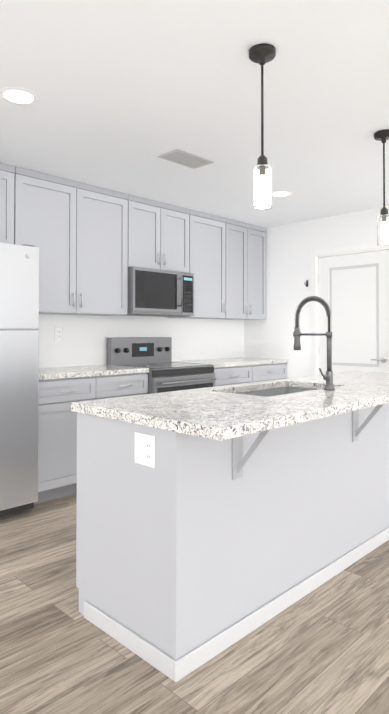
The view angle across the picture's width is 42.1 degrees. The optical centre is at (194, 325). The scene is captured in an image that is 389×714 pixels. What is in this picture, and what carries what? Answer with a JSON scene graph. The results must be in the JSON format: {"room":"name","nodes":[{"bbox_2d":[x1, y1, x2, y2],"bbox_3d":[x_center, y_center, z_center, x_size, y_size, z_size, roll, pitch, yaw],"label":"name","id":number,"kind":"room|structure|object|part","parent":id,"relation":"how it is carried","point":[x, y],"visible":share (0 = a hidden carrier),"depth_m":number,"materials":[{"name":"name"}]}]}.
{"room":"kitchen","nodes":[
{"label":"kitchen","id":0,"kind":"room"},
{"bbox_2d":[38,314,243,367],"bbox_3d":[-2.052,0.050,3.519,0.120,2.440,7.640,-1,-1,45],"label":"wall","id":1,"kind":"structure","parent":0,"point":[84,342],"depth_m":4.85,"materials":[{"name":"paint"}]},
{"bbox_2d":[0,163,15,243],"bbox_3d":[-1.743,-0.865,3.515,0.339,0.609,0.868,-1,-1,45],"label":"upper cabinet","id":2,"kind":"object","parent":1,"relation":"attached to","point":[7,172],"depth_m":3.67,"materials":[{"name":"grey wood"}]},
{"bbox_2d":[55,327,62,340],"bbox_3d":[-1.162,0.078,4.326,0.010,0.119,0.075,-1,-1,45],"label":"outlet","id":3,"kind":"object","parent":1,"relation":"attached to","point":[58,334],"visible":1,"depth_m":4.33,"materials":[{"name":"white plastic"}]},
{"bbox_2d":[16,167,131,315],"bbox_3d":[-1.069,-0.626,4.190,0.339,1.064,1.036,-1,-1,45],"label":"upper cabinet","id":4,"kind":"object","parent":1,"relation":"attached to","point":[93,243],"depth_m":4.07,"materials":[{"name":"grey wood"}]},
{"bbox_2d":[132,195,191,272],"bbox_3d":[-0.436,-0.827,4.833,0.339,0.639,0.756,-1,-1,45],"label":"upper cabinet","id":5,"kind":"object","parent":1,"relation":"attached to","point":[161,232],"depth_m":4.72,"materials":[{"name":"grey wood"}]},
{"bbox_2d":[126,266,193,316],"bbox_3d":[-0.394,-0.300,4.782,0.453,0.412,0.752,-1,-1,45],"label":"microwave","id":6,"kind":"object","parent":5,"relation":"attached to","point":[159,292],"visible":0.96,"depth_m":4.61,"materials":[{"name":"grey metal"}]},
{"bbox_2d":[167,210,227,318],"bbox_3d":[0.023,-0.607,5.291,0.339,1.064,0.538,-1,-1,45],"label":"upper cabinet","id":7,"kind":"object","parent":1,"relation":"attached to","point":[209,232],"depth_m":5.20,"materials":[{"name":"grey wood"}]},
{"bbox_2d":[228,219,266,319],"bbox_3d":[0.464,-0.600,5.737,0.339,1.064,0.716,-1,-1,45],"label":"upper cabinet","id":8,"kind":"object","parent":1,"relation":"attached to","point":[246,242],"depth_m":5.61,"materials":[{"name":"grey wood"}]},
{"bbox_2d":[0,494,388,713],"bbox_3d":[0.547,1.276,0.921,7.440,0.100,7.640,-1,-1,45],"label":"floor","id":9,"kind":"structure","parent":0,"point":[323,648],"depth_m":1.92,"materials":[{"name":"brown wood"}]},
{"bbox_2d":[0,242,38,516],"bbox_3d":[-1.575,0.363,3.330,0.756,1.807,0.858,-1,-1,45],"label":"fridge","id":10,"kind":"object","parent":9,"relation":"on","point":[19,335],"visible":1,"depth_m":3.31,"materials":[{"name":"grey metal"}]},
{"bbox_2d":[34,377,97,503],"bbox_3d":[-1.152,0.833,3.883,0.619,0.884,0.517,-1,-1,45],"label":"base cabinet","id":11,"kind":"object","parent":9,"relation":"on","point":[61,389],"depth_m":3.64,"materials":[{"name":"grey wood"}]},
{"bbox_2d":[39,365,148,380],"bbox_3d":[-0.965,0.373,4.069,0.635,0.038,1.035,-1,-1,45],"label":"countertop","id":12,"kind":"structure","parent":11,"relation":"on","point":[58,373],"depth_m":3.92,"materials":[{"name":"white stone"}]},
{"bbox_2d":[98,373,147,398],"bbox_3d":[-0.788,0.840,4.250,0.619,0.884,0.517,-1,-1,45],"label":"base cabinet","id":13,"kind":"object","parent":9,"relation":"on","point":[130,384],"depth_m":4.04,"materials":[{"name":"grey wood"}]},
{"bbox_2d":[107,337,215,393],"bbox_3d":[-0.283,0.701,4.656,0.716,1.175,0.752,-1,-1,45],"label":"range","id":14,"kind":"object","parent":9,"relation":"on","point":[154,356],"visible":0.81,"depth_m":4.64,"materials":[{"name":"grey metal"}]},
{"bbox_2d":[71,404,388,681],"bbox_3d":[0.679,0.826,2.890,0.894,0.866,2.654,-1,-1,45],"label":"kitchen island","id":15,"kind":"object","parent":9,"relation":"on","point":[211,522],"depth_m":2.04,"materials":[{"name":"painted wood"},{"name":"granite"}]},
{"bbox_2d":[135,432,154,467],"bbox_3d":[-0.189,0.467,1.897,0.116,0.116,0.010,-1,-1,45],"label":"outlet","id":16,"kind":"object","parent":15,"relation":"attached to","point":[144,441],"depth_m":1.89,"materials":[{"name":"white plastic"}]},
{"bbox_2d":[71,372,388,443],"bbox_3d":[0.701,0.373,2.875,0.890,0.040,2.658,-1,-1,45],"label":"island countertop","id":17,"kind":"structure","parent":15,"relation":"on","point":[225,412],"depth_m":2.18,"materials":[{"name":"white stone"}]},
{"bbox_2d":[239,384,310,395],"bbox_3d":[0.479,0.494,2.861,0.472,0.226,0.842,-1,-1,45],"label":"sink","id":18,"kind":"object","parent":17,"relation":"in","point":[276,389],"depth_m":3.18,"materials":[{"name":"silver metal"}]},
{"bbox_2d":[293,296,338,387],"bbox_3d":[0.637,0.094,2.799,0.258,0.516,0.134,-1,-1,45],"label":"faucet","id":19,"kind":"object","parent":17,"relation":"on","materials":[{"name":"grey metal"}]},
{"bbox_2d":[213,365,253,386],"bbox_3d":[0.154,0.856,5.200,0.619,0.884,0.626,-1,-1,45],"label":"base cabinet","id":20,"kind":"object","parent":9,"relation":"on","point":[241,374],"depth_m":5.03,"materials":[{"name":"grey wood"}]},
{"bbox_2d":[172,357,287,368],"bbox_3d":[0.380,0.396,5.425,0.635,0.038,1.253,-1,-1,45],"label":"countertop","id":21,"kind":"structure","parent":20,"relation":"on","point":[226,363],"depth_m":5.20,"materials":[{"name":"white stone"}]},
{"bbox_2d":[254,365,286,381],"bbox_3d":[0.595,0.863,5.645,0.619,0.884,0.627,-1,-1,45],"label":"base cabinet","id":22,"kind":"object","parent":9,"relation":"on","point":[261,372],"depth_m":5.42,"materials":[{"name":"grey wood"}]},
{"bbox_2d":[0,0,388,227],"bbox_3d":[0.547,-1.254,0.964,7.440,0.080,7.640,-1,-1,45],"label":"ceiling","id":23,"kind":"structure","parent":0,"point":[127,92],"depth_m":2.66,"materials":[{"name":"paint"}]},
{"bbox_2d":[0,87,37,104],"bbox_3d":[-0.910,-1.182,2.619,0.196,0.007,0.196,-1,-1,45],"label":"recessed light","id":24,"kind":"object","parent":23,"relation":"in","point":[17,96],"visible":1,"depth_m":2.61,"materials":[{"name":"white plastic"}]},
{"bbox_2d":[158,149,213,168],"bbox_3d":[-0.058,-1.167,3.562,0.200,0.006,0.360,-1,-1,45],"label":"ceiling vent","id":25,"kind":"object","parent":23,"relation":"in","point":[184,158],"visible":1,"depth_m":3.55,"materials":[{"name":"grey metal"}]},
{"bbox_2d":[249,43,275,209],"bbox_3d":[0.294,-0.850,2.194,0.116,0.684,0.116,-1,-1,45],"label":"pendant light","id":26,"kind":"object","parent":23,"relation":"hanging from","point":[261,54],"visible":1,"depth_m":2.16,"materials":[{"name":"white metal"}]},
{"bbox_3d":[0.294,-0.598,2.189,0.084,0.180,0.084,-1,-1,45],"label":"glass","id":27,"kind":"part","parent":26,"relation":"part of","materials":[{"name":"white"}]},
{"bbox_2d":[272,191,291,196],"bbox_3d":[0.758,-1.151,4.443,0.196,0.007,0.196,-1,-1,45],"label":"recessed light","id":28,"kind":"object","parent":23,"relation":"in","point":[281,193],"visible":0.9,"depth_m":4.42,"materials":[{"name":"white"}]},
{"bbox_2d":[374,129,388,245],"bbox_3d":[1.160,-0.835,3.095,0.116,0.684,0.116,-1,-1,45],"label":"pendant light","id":29,"kind":"object","parent":23,"relation":"hanging from","point":[382,136],"visible":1,"depth_m":3.07,"materials":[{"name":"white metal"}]},
{"bbox_3d":[1.160,-0.583,3.091,0.084,0.180,0.084,-1,-1,45],"label":"glass","id":30,"kind":"part","parent":29,"relation":"part of","materials":[{"name":"white"}]},
{"bbox_2d":[244,206,388,378],"bbox_3d":[3.194,0.051,3.612,7.200,2.440,0.120,-1,-1,45],"label":"wall","id":31,"kind":"structure","parent":0,"point":[290,247],"depth_m":5.61,"materials":[{"name":"paint"}]},
{"bbox_2d":[311,242,388,375],"bbox_3d":[1.630,0.245,5.149,0.940,2.105,0.136,-1,-1,45],"label":"door frame","id":32,"kind":"structure","parent":31,"relation":"attached to","point":[350,249],"depth_m":5.39,"materials":[{"name":"white wood"}]},
{"bbox_2d":[319,250,388,374],"bbox_3d":[1.620,0.282,5.138,0.774,2.014,0.035,-1,-1,45],"label":"door","id":33,"kind":"structure","parent":31,"relation":"in","point":[354,291],"depth_m":5.11,"materials":[{"name":"white wood"}]},
{"bbox_2d":[371,356,386,362],"bbox_3d":[1.788,0.333,4.906,0.142,0.064,0.054,-1,-1,45],"label":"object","id":34,"kind":"structure","parent":33,"relation":"attached to","point":[383,359],"depth_m":4.88,"materials":[{"name":"silver metal"}]}
]}

